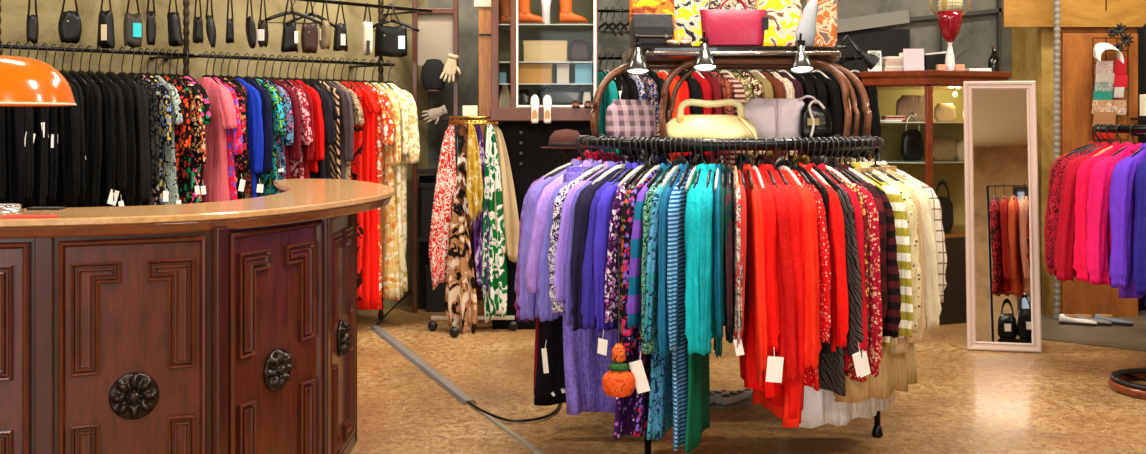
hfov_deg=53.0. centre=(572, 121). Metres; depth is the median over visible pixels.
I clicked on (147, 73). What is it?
clothes hanger
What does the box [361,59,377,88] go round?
clothes hanger
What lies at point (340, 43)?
bag
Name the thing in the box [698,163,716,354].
shirt
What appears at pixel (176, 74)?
clothes hanger
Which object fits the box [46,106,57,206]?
coat
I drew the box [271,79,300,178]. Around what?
dress
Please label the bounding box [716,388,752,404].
power strip
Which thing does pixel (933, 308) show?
shirt
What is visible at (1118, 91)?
postcard
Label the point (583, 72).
box
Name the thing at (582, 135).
clothes hanger
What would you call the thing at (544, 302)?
shirt
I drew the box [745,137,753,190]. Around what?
clothes hanger
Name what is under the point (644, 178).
clothes hanger
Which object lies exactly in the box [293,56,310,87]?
clothes hanger
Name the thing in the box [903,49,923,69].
booklet
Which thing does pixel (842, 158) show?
shirt
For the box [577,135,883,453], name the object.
clothes rack
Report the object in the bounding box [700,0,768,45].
handbag
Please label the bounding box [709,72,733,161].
dress
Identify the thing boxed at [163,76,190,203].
dress
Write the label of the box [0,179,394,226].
countertop
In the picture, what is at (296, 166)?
dress
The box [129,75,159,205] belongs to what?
dress
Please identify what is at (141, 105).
coat
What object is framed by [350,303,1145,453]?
floor
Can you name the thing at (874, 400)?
skirt
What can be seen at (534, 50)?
box
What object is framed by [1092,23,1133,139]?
postcard rack
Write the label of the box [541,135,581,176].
clothes hanger
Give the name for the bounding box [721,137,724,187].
clothes hanger
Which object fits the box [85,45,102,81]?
clothes hanger
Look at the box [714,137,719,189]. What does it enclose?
clothes hanger
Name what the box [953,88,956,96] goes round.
bulb
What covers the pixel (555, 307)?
blouse
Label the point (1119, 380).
ring
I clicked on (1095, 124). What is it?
clothes hanger
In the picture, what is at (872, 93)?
coat
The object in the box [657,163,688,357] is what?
shirt
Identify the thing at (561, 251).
shirt
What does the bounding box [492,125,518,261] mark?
scarf
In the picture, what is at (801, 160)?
shirt
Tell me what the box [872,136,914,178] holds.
clothes hanger
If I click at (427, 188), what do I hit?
storage box
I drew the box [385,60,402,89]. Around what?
clothes hanger
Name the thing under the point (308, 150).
blouse
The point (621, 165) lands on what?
clothes hanger
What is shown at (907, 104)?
handbag
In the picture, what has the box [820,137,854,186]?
clothes hanger
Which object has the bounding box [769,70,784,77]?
clothes hanger
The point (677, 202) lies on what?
dress
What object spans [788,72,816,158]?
coat
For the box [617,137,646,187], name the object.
clothes hanger
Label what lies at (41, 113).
jacket
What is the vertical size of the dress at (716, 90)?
1.060 m
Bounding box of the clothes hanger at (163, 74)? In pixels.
[160,49,176,83]
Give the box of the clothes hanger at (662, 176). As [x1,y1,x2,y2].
[655,137,674,186]
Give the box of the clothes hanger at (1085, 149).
[1073,124,1106,154]
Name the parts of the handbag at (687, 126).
handle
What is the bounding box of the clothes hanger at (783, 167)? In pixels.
[779,137,802,186]
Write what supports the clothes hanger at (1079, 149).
hanging from the clothes rack at (1136, 130)
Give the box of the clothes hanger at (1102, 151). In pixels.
[1092,124,1122,156]
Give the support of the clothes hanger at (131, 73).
hanging from the rail at (161, 54)
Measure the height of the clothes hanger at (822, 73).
0.203 m
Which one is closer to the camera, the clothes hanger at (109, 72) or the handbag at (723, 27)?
the handbag at (723, 27)
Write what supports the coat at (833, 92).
hanging from the clothes hanger at (822, 73)
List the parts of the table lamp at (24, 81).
lamp shade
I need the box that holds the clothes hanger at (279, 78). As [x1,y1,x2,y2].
[277,55,293,86]
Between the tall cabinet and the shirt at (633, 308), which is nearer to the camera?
the shirt at (633, 308)
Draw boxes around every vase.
[499,85,510,107]
[541,0,550,23]
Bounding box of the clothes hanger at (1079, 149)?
[1070,124,1100,153]
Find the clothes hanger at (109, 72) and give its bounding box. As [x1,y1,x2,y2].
[105,48,122,81]
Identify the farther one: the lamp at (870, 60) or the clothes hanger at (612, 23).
the clothes hanger at (612, 23)
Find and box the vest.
[800,170,830,353]
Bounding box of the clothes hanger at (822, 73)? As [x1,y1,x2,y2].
[812,70,827,77]
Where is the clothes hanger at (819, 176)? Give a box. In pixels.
[802,137,830,186]
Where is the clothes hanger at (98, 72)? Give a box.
[95,46,112,81]
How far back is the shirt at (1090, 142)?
6.91 m
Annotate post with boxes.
[0,0,0,54]
[183,0,188,74]
[378,0,383,319]
[1054,0,1059,319]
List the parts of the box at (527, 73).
lid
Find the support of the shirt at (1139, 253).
hanging from the clothes hanger
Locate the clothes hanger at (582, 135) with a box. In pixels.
[541,135,582,177]
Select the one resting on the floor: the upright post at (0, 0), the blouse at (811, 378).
the upright post at (0, 0)
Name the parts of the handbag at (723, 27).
handle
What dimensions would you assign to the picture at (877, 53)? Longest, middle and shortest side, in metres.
0.100 x 0.070 x 0.002 m
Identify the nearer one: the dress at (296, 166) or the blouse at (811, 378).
the blouse at (811, 378)
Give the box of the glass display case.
[855,70,1011,324]
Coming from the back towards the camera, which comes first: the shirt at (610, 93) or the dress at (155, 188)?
the shirt at (610, 93)
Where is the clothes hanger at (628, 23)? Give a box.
[619,7,629,33]
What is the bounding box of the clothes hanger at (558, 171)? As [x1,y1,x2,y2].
[544,136,587,179]
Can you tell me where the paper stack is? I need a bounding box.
[965,68,991,70]
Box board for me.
[474,0,491,323]
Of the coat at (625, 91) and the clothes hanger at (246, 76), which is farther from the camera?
the coat at (625, 91)
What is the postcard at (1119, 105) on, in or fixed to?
in the postcard rack at (1120, 29)
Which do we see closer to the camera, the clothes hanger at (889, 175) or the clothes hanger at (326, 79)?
the clothes hanger at (889, 175)
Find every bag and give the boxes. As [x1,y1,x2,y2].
[26,0,38,43]
[58,0,81,43]
[97,0,114,48]
[123,0,142,47]
[146,0,155,45]
[167,0,182,46]
[192,0,203,43]
[205,0,215,47]
[226,0,233,43]
[245,0,255,47]
[256,0,268,46]
[281,0,297,52]
[301,1,317,53]
[318,0,330,49]
[333,0,347,51]
[362,2,372,55]
[375,5,406,56]
[602,230,634,396]
[629,0,673,49]
[674,0,708,45]
[709,0,755,8]
[756,0,801,45]
[807,0,836,46]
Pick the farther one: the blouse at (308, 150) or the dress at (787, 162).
the blouse at (308, 150)
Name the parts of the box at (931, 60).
lid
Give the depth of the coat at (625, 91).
8.06 m
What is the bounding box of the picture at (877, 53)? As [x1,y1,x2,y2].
[870,51,879,64]
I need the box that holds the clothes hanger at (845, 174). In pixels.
[826,137,861,186]
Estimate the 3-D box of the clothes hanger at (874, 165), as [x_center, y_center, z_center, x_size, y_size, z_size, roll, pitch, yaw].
[1.243,0.161,4.728,0.013,0.203,0.290,0,0,41]
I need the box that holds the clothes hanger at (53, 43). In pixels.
[51,43,55,66]
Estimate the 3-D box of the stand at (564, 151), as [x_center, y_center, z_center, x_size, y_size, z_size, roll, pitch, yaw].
[-0.043,0.782,7.000,0.240,1.235,0.240,0,0,0]
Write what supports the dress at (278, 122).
hanging from the clothes hanger at (256, 77)
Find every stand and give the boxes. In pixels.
[428,106,517,337]
[559,149,572,163]
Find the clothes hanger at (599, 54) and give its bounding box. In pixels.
[598,54,605,75]
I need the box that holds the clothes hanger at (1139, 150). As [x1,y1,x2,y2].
[1130,147,1144,156]
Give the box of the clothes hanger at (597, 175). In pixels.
[587,136,621,181]
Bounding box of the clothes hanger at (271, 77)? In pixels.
[269,55,285,86]
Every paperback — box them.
[881,56,902,59]
[882,59,902,62]
[882,62,903,65]
[882,65,903,68]
[882,68,902,70]
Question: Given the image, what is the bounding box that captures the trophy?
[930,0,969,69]
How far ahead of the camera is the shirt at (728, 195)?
4.29 m
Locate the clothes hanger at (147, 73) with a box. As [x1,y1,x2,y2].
[145,48,161,83]
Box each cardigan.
[571,168,622,330]
[732,170,746,355]
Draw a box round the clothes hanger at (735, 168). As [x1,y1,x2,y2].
[733,137,738,187]
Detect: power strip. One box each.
[710,390,729,403]
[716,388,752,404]
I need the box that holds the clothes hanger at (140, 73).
[137,48,155,85]
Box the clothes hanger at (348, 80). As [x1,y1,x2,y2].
[346,58,362,88]
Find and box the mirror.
[963,81,1041,352]
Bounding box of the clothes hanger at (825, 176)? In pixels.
[808,137,838,189]
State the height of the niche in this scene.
0.360 m
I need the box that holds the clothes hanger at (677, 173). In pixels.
[668,137,684,187]
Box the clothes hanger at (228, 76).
[226,52,243,86]
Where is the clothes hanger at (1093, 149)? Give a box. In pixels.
[1080,124,1112,155]
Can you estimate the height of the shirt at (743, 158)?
0.748 m
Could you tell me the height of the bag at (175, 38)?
0.375 m
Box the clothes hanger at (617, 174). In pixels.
[607,137,635,181]
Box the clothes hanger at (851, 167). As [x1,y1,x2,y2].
[842,137,881,186]
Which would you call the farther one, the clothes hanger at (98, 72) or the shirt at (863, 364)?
the clothes hanger at (98, 72)
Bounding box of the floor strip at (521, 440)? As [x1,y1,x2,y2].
[468,403,543,453]
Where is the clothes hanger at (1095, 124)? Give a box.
[1067,124,1098,153]
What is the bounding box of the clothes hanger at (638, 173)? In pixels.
[624,137,651,187]
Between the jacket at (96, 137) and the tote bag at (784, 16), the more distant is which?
the jacket at (96, 137)
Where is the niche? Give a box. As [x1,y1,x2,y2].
[786,29,909,72]
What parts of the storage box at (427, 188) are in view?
lid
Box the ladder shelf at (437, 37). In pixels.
[412,0,460,312]
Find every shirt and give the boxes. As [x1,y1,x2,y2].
[514,159,589,306]
[517,159,594,319]
[525,160,604,293]
[537,161,611,321]
[553,161,621,303]
[564,161,626,325]
[580,162,640,331]
[584,150,615,162]
[593,162,643,331]
[598,72,618,154]
[623,155,637,162]
[626,163,671,327]
[655,155,670,164]
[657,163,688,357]
[685,163,714,353]
[692,154,708,166]
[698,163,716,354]
[713,164,725,357]
[714,163,725,338]
[725,164,732,342]
[734,154,751,169]
[743,163,766,384]
[755,154,771,165]
[757,163,797,385]
[793,155,809,165]
[799,163,848,351]
[811,155,826,164]
[812,163,870,377]
[825,162,887,331]
[826,156,845,163]
[831,162,900,338]
[841,162,913,347]
[845,157,864,161]
[846,162,921,344]
[852,161,925,353]
[859,161,941,328]
[864,160,946,301]
[1044,141,1106,272]
[1045,142,1112,268]
[1054,142,1118,281]
[1086,143,1141,284]
[1109,143,1145,297]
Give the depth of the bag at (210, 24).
6.97 m
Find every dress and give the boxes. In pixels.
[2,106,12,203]
[21,106,35,207]
[48,106,67,207]
[69,73,90,206]
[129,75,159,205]
[139,75,168,204]
[147,75,171,204]
[155,76,182,204]
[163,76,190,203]
[169,76,199,203]
[176,76,205,202]
[184,76,210,203]
[214,78,242,199]
[221,78,246,199]
[228,78,252,199]
[235,78,263,197]
[245,78,272,196]
[254,79,285,195]
[263,79,293,179]
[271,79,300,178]
[280,80,312,178]
[295,80,324,172]
[312,81,337,178]
[318,81,340,178]
[342,82,362,299]
[349,82,379,309]
[356,82,382,309]
[363,82,393,308]
[372,83,400,299]
[380,83,408,291]
[387,83,419,296]
[534,316,565,405]
[534,318,539,392]
[541,166,616,414]
[597,175,638,439]
[621,169,658,436]
[644,170,677,439]
[656,72,680,161]
[667,170,691,450]
[668,72,691,160]
[674,159,688,165]
[684,170,709,452]
[691,72,712,156]
[699,72,722,163]
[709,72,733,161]
[716,159,726,325]
[720,72,744,167]
[730,72,753,155]
[739,170,783,397]
[740,72,764,167]
[750,72,773,155]
[752,170,821,427]
[760,72,786,164]
[769,170,806,418]
[770,72,797,159]
[772,160,790,167]
[779,72,804,161]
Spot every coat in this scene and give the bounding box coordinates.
[0,106,6,203]
[23,106,35,202]
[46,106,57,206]
[61,73,85,207]
[88,73,119,206]
[96,74,127,206]
[106,74,135,205]
[118,74,150,205]
[606,72,623,155]
[616,76,629,155]
[620,73,640,155]
[648,72,669,154]
[679,72,701,164]
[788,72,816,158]
[800,73,826,155]
[811,72,843,158]
[823,72,854,157]
[847,80,864,157]
[852,72,880,159]
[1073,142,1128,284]
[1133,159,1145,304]
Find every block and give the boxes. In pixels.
[936,64,945,69]
[955,64,964,70]
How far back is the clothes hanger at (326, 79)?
7.62 m
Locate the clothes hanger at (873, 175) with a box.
[847,137,888,184]
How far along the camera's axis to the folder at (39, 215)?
3.60 m
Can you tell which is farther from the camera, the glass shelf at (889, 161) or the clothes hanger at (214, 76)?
the glass shelf at (889, 161)
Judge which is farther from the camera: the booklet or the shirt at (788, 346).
the booklet
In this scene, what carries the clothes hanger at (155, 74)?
hanging from the rail at (161, 54)
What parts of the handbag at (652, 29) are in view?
trim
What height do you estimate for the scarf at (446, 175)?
1.113 m
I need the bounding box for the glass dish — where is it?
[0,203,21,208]
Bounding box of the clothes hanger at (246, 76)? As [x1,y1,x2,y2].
[243,53,260,85]
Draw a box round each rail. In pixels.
[0,44,193,58]
[163,54,394,67]
[296,0,432,15]
[598,9,628,18]
[598,57,861,62]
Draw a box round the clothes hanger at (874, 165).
[870,137,881,166]
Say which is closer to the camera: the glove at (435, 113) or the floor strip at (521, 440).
the floor strip at (521, 440)
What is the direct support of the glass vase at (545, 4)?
on the tall cabinet
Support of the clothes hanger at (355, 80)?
hanging from the rail at (360, 64)
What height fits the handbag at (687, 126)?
0.182 m
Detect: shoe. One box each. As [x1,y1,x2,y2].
[530,95,539,122]
[543,95,551,122]
[572,101,579,107]
[584,101,591,107]
[665,40,679,45]
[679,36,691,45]
[1059,314,1096,325]
[1074,314,1111,325]
[1095,314,1132,325]
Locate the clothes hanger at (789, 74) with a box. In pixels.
[778,70,794,78]
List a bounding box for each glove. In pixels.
[421,105,447,124]
[440,53,460,82]
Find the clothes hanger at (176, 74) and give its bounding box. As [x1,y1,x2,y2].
[174,50,189,83]
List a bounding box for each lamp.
[0,55,75,215]
[626,34,649,74]
[693,31,716,70]
[789,33,814,72]
[833,35,879,69]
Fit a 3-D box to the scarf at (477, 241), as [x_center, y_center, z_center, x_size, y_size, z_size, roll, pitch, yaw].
[-0.613,0.584,7.691,0.105,1.141,0.094,0,0,-11]
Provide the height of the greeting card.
0.145 m
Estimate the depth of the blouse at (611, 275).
4.46 m
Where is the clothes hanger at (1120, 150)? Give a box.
[1110,124,1135,156]
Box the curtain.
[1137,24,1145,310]
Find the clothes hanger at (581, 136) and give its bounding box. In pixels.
[547,136,583,175]
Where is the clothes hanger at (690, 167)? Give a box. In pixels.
[677,137,693,188]
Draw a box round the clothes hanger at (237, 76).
[234,53,250,85]
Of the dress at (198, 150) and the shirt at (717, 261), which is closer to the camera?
the shirt at (717, 261)
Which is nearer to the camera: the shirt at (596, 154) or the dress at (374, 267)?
the shirt at (596, 154)
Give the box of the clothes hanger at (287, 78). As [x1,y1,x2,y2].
[285,55,301,86]
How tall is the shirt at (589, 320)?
0.677 m
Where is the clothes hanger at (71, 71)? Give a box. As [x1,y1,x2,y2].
[68,44,85,83]
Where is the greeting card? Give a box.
[868,51,881,70]
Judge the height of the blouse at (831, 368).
0.878 m
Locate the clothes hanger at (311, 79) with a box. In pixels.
[308,56,324,87]
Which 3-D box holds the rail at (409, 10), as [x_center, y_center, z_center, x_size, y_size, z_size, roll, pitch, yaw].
[-2.242,-0.800,7.295,0.471,0.024,3.156,0,0,42]
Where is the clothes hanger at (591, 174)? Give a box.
[579,136,615,181]
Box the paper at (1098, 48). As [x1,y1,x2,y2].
[1093,43,1123,63]
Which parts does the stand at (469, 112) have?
post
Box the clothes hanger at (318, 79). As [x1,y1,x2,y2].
[315,57,334,89]
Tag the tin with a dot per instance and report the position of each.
(502, 75)
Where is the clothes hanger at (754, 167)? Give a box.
[751,137,763,187]
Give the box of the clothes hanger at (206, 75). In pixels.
[202,51,219,84]
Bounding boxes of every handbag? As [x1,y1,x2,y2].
[518,89,530,107]
[537,85,583,107]
[569,39,590,61]
[583,92,590,104]
[605,99,656,138]
[630,14,673,48]
[666,99,757,138]
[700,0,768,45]
[743,95,816,138]
[798,100,831,138]
[896,95,924,121]
[901,112,923,160]
[933,137,955,160]
[934,103,955,121]
[935,179,952,230]
[955,139,963,159]
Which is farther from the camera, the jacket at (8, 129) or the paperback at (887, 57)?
the paperback at (887, 57)
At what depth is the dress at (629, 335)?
4.43 m
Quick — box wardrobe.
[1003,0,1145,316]
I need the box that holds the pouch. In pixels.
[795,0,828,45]
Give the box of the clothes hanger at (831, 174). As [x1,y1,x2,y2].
[814,137,846,186]
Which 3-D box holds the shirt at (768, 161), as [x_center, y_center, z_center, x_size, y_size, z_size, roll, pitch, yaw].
[0.960,0.538,5.793,0.120,0.748,0.603,0,0,24]
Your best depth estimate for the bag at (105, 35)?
6.48 m
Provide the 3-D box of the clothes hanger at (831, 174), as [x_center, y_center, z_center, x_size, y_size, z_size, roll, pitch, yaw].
[0.977,0.162,4.601,0.013,0.203,0.368,0,0,-25]
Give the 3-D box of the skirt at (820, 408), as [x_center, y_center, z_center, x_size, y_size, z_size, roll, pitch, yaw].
[1.099,0.695,4.725,0.600,1.020,0.242,0,0,-40]
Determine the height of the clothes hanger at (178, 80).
0.233 m
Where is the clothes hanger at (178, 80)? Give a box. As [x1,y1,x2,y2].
[167,49,184,87]
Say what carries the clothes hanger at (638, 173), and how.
hanging from the clothes rack at (877, 432)
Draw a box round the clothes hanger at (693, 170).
[685,137,697,190]
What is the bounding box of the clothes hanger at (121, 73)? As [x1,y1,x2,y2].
[117,47,135,82]
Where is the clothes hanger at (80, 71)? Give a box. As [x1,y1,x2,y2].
[77,45,93,81]
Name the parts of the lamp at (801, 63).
bulb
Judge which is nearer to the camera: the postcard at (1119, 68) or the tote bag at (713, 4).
the tote bag at (713, 4)
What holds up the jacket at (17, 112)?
hanging from the clothes hanger
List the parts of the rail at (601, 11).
rod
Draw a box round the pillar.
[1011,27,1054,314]
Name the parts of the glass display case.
panel, post, cornice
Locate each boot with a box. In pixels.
[500,0,509,23]
[518,0,544,23]
[559,0,586,23]
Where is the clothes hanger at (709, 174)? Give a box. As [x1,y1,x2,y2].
[706,137,712,187]
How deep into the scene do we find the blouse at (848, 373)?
4.37 m
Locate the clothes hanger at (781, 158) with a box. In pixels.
[775,151,787,165]
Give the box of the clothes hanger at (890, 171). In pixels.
[866,136,911,182]
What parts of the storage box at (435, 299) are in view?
lid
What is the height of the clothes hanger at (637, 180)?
0.203 m
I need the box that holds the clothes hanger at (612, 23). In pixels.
[602,7,622,36]
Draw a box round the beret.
[421,59,445,91]
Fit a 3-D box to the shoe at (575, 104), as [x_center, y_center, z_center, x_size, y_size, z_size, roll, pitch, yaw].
[0.020,-0.118,7.730,0.057,0.054,0.170,0,0,0]
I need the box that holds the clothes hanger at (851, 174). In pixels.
[832,137,867,185]
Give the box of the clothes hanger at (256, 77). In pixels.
[252,54,269,85]
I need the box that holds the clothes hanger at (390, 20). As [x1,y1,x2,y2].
[373,3,418,31]
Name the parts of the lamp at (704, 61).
bulb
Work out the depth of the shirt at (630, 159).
5.67 m
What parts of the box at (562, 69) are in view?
lid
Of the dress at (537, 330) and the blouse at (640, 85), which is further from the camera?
the blouse at (640, 85)
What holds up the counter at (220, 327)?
on the floor
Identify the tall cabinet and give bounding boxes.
[490,0,598,328]
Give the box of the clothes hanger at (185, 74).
[182,50,199,84]
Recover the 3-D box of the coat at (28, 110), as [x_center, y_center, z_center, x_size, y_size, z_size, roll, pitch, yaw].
[-3.008,0.138,6.092,0.603,0.817,0.081,0,0,39]
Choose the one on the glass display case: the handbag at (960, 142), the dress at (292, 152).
the handbag at (960, 142)
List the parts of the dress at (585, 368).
panel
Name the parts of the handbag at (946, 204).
handle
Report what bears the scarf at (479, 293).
hanging from the stand at (469, 112)
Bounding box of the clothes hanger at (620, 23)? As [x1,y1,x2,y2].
[610,7,629,35]
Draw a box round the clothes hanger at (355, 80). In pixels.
[353,59,370,89]
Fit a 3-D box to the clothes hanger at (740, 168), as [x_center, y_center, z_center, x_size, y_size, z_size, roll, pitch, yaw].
[0.662,0.162,4.541,0.012,0.203,0.368,0,0,3]
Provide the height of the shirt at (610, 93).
1.063 m
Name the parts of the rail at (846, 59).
rod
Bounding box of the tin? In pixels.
[499,72,506,82]
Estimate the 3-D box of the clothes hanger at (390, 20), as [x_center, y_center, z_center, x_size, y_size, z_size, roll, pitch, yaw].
[-1.273,-0.728,8.044,0.408,0.203,0.012,0,0,6]
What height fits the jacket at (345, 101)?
0.692 m
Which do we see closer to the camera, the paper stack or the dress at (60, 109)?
the dress at (60, 109)
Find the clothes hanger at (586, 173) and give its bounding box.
[572,136,609,182]
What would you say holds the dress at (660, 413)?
hanging from the clothes hanger at (676, 167)
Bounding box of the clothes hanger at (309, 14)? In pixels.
[286,2,334,27]
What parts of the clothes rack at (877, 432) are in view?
leg, ring rail, leg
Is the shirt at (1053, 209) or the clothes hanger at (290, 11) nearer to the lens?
the shirt at (1053, 209)
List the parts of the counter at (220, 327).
hooked moulding, hooked moulding, hooked moulding, hooked moulding, hooked moulding, hooked moulding, moulding, hooked moulding, hooked moulding, hooked moulding, hooked moulding, hooked moulding, hooked moulding, hooked moulding, hooked moulding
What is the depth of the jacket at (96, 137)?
6.21 m
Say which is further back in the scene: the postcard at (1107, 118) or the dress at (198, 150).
the postcard at (1107, 118)
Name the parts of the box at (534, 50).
lid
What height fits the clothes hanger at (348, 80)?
0.233 m
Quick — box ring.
[1108,368,1145,399]
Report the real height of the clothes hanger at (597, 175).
0.203 m
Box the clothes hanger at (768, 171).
[763,137,777,187]
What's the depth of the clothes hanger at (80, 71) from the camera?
6.38 m
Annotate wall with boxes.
[0,0,427,313]
[428,0,1010,302]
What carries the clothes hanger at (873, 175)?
hanging from the clothes rack at (877, 432)
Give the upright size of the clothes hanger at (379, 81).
0.233 m
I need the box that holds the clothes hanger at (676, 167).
[660,137,678,187]
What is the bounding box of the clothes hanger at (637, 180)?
[631,137,656,185]
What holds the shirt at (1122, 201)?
hanging from the clothes hanger at (1139, 150)
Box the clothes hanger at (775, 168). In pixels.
[772,137,788,186]
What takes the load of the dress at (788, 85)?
hanging from the clothes hanger at (780, 74)
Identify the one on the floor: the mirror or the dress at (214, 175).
the mirror
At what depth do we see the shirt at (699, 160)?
5.82 m
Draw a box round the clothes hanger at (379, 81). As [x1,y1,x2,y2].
[377,60,393,89]
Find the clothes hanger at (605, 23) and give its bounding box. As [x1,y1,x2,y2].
[598,7,616,36]
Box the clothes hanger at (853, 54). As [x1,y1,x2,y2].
[851,54,858,71]
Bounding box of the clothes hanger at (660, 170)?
[646,137,668,188]
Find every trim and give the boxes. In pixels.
[837,10,909,32]
[909,0,1002,71]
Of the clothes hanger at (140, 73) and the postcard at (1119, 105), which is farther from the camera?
the postcard at (1119, 105)
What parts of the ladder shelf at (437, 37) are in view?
canva panel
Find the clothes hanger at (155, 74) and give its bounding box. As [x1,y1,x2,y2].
[153,49,169,83]
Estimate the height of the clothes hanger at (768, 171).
0.203 m
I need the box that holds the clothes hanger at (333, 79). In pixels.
[331,58,347,88]
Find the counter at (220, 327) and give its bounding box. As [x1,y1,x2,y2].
[0,179,394,453]
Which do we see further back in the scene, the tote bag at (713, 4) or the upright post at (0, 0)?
the upright post at (0, 0)
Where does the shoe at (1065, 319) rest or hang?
on the floor
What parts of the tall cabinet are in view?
panel, panel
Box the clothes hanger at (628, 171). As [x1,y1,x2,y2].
[611,137,641,184]
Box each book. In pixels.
[880,120,901,121]
[881,115,904,121]
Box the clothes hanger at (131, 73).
[128,47,144,82]
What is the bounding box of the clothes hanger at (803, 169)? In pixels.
[795,137,821,189]
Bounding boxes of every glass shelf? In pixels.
[499,24,592,29]
[499,62,592,65]
[499,83,592,85]
[880,122,963,122]
[880,159,963,163]
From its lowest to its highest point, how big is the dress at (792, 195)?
0.931 m
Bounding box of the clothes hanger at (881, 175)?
[853,137,896,183]
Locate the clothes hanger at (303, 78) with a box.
[301,56,318,88]
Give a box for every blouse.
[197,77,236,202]
[288,80,314,178]
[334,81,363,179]
[514,177,540,322]
[548,168,598,313]
[604,177,637,322]
[620,169,650,348]
[629,74,645,158]
[629,170,670,393]
[638,74,659,159]
[732,170,743,355]
[793,170,830,390]
[815,170,863,395]
[829,170,869,376]
[836,170,881,382]
[1046,146,1089,275]
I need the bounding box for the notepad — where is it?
[27,207,64,209]
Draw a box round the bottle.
[988,46,999,70]
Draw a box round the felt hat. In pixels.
[541,129,587,148]
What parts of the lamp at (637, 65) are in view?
lamp shade, bulb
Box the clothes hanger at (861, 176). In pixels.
[837,137,874,185]
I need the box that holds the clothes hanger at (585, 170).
[565,136,604,181]
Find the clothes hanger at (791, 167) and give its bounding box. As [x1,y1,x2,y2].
[788,137,813,186]
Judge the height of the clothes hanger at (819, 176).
0.203 m
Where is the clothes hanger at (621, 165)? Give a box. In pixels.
[592,137,626,183]
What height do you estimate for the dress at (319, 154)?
0.600 m
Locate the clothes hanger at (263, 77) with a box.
[261,54,277,86]
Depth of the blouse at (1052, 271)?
6.83 m
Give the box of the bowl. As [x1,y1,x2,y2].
[937,10,962,42]
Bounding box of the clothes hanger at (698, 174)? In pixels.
[693,137,703,187]
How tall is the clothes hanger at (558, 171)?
0.203 m
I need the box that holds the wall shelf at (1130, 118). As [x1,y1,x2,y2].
[1130,118,1145,119]
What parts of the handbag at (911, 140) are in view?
handle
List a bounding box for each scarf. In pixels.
[429,125,455,289]
[445,201,477,333]
[451,125,479,236]
[466,124,482,220]
[468,231,482,301]
[473,125,488,294]
[482,124,506,323]
[483,125,487,302]
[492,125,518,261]
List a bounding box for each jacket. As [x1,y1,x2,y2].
[11,106,25,206]
[34,106,48,206]
[62,81,80,206]
[78,73,102,206]
[304,80,334,178]
[326,81,353,178]
[603,152,622,161]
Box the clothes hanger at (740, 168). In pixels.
[738,137,745,190]
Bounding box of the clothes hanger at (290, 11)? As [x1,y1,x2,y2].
[263,0,322,24]
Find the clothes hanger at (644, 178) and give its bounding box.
[636,137,661,185]
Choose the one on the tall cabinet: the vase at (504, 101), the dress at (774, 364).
the vase at (504, 101)
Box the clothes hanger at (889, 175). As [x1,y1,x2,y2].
[860,137,904,183]
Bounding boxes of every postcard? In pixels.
[1092,100,1113,113]
[1092,112,1115,126]
[1093,91,1112,99]
[1094,82,1113,90]
[1095,61,1113,74]
[1095,73,1114,82]
[1095,132,1113,138]
[1114,59,1126,75]
[1114,75,1127,87]
[1114,87,1123,97]
[1114,100,1126,114]
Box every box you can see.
[420,182,435,236]
[425,264,445,311]
[518,64,552,82]
[523,40,567,61]
[556,64,568,82]
[575,64,591,82]
[924,51,946,69]
[1140,94,1145,115]
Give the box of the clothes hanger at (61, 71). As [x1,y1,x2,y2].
[59,44,76,81]
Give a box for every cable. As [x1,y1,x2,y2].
[376,285,418,324]
[467,400,560,421]
[710,390,752,407]
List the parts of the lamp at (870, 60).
arm, lamp shade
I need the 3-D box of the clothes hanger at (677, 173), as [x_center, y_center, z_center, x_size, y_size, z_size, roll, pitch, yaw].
[0.442,0.162,4.593,0.012,0.203,0.368,0,0,23]
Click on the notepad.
(30, 208)
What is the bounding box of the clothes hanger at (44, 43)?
[42,43,47,61]
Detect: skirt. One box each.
[799,386,890,427]
[833,166,916,402]
[851,390,894,419]
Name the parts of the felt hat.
crown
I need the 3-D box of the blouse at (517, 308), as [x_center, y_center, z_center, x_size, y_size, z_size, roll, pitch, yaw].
[0.038,0.553,5.272,0.616,0.727,0.132,0,0,5]
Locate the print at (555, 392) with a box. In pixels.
[551,388,565,396]
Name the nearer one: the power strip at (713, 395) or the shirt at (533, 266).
the shirt at (533, 266)
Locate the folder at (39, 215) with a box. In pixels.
[1,214,57,217]
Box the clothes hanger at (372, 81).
[369,60,386,89]
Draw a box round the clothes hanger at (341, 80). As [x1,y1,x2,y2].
[339,58,356,89]
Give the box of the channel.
[370,325,476,403]
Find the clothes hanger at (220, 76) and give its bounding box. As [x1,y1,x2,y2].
[218,52,235,85]
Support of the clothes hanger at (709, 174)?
hanging from the clothes rack at (877, 432)
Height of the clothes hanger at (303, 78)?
0.233 m
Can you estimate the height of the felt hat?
0.120 m
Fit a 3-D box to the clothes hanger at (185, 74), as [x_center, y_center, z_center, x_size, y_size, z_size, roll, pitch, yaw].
[-2.317,-0.314,6.875,0.349,0.233,0.012,0,0,42]
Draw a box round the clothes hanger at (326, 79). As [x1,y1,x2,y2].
[324,57,340,87]
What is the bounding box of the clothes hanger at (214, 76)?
[211,52,226,84]
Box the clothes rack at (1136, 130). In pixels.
[1094,125,1145,135]
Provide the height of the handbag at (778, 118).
0.201 m
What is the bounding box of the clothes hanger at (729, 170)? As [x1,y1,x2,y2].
[728,137,730,188]
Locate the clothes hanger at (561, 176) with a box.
[553,136,596,180]

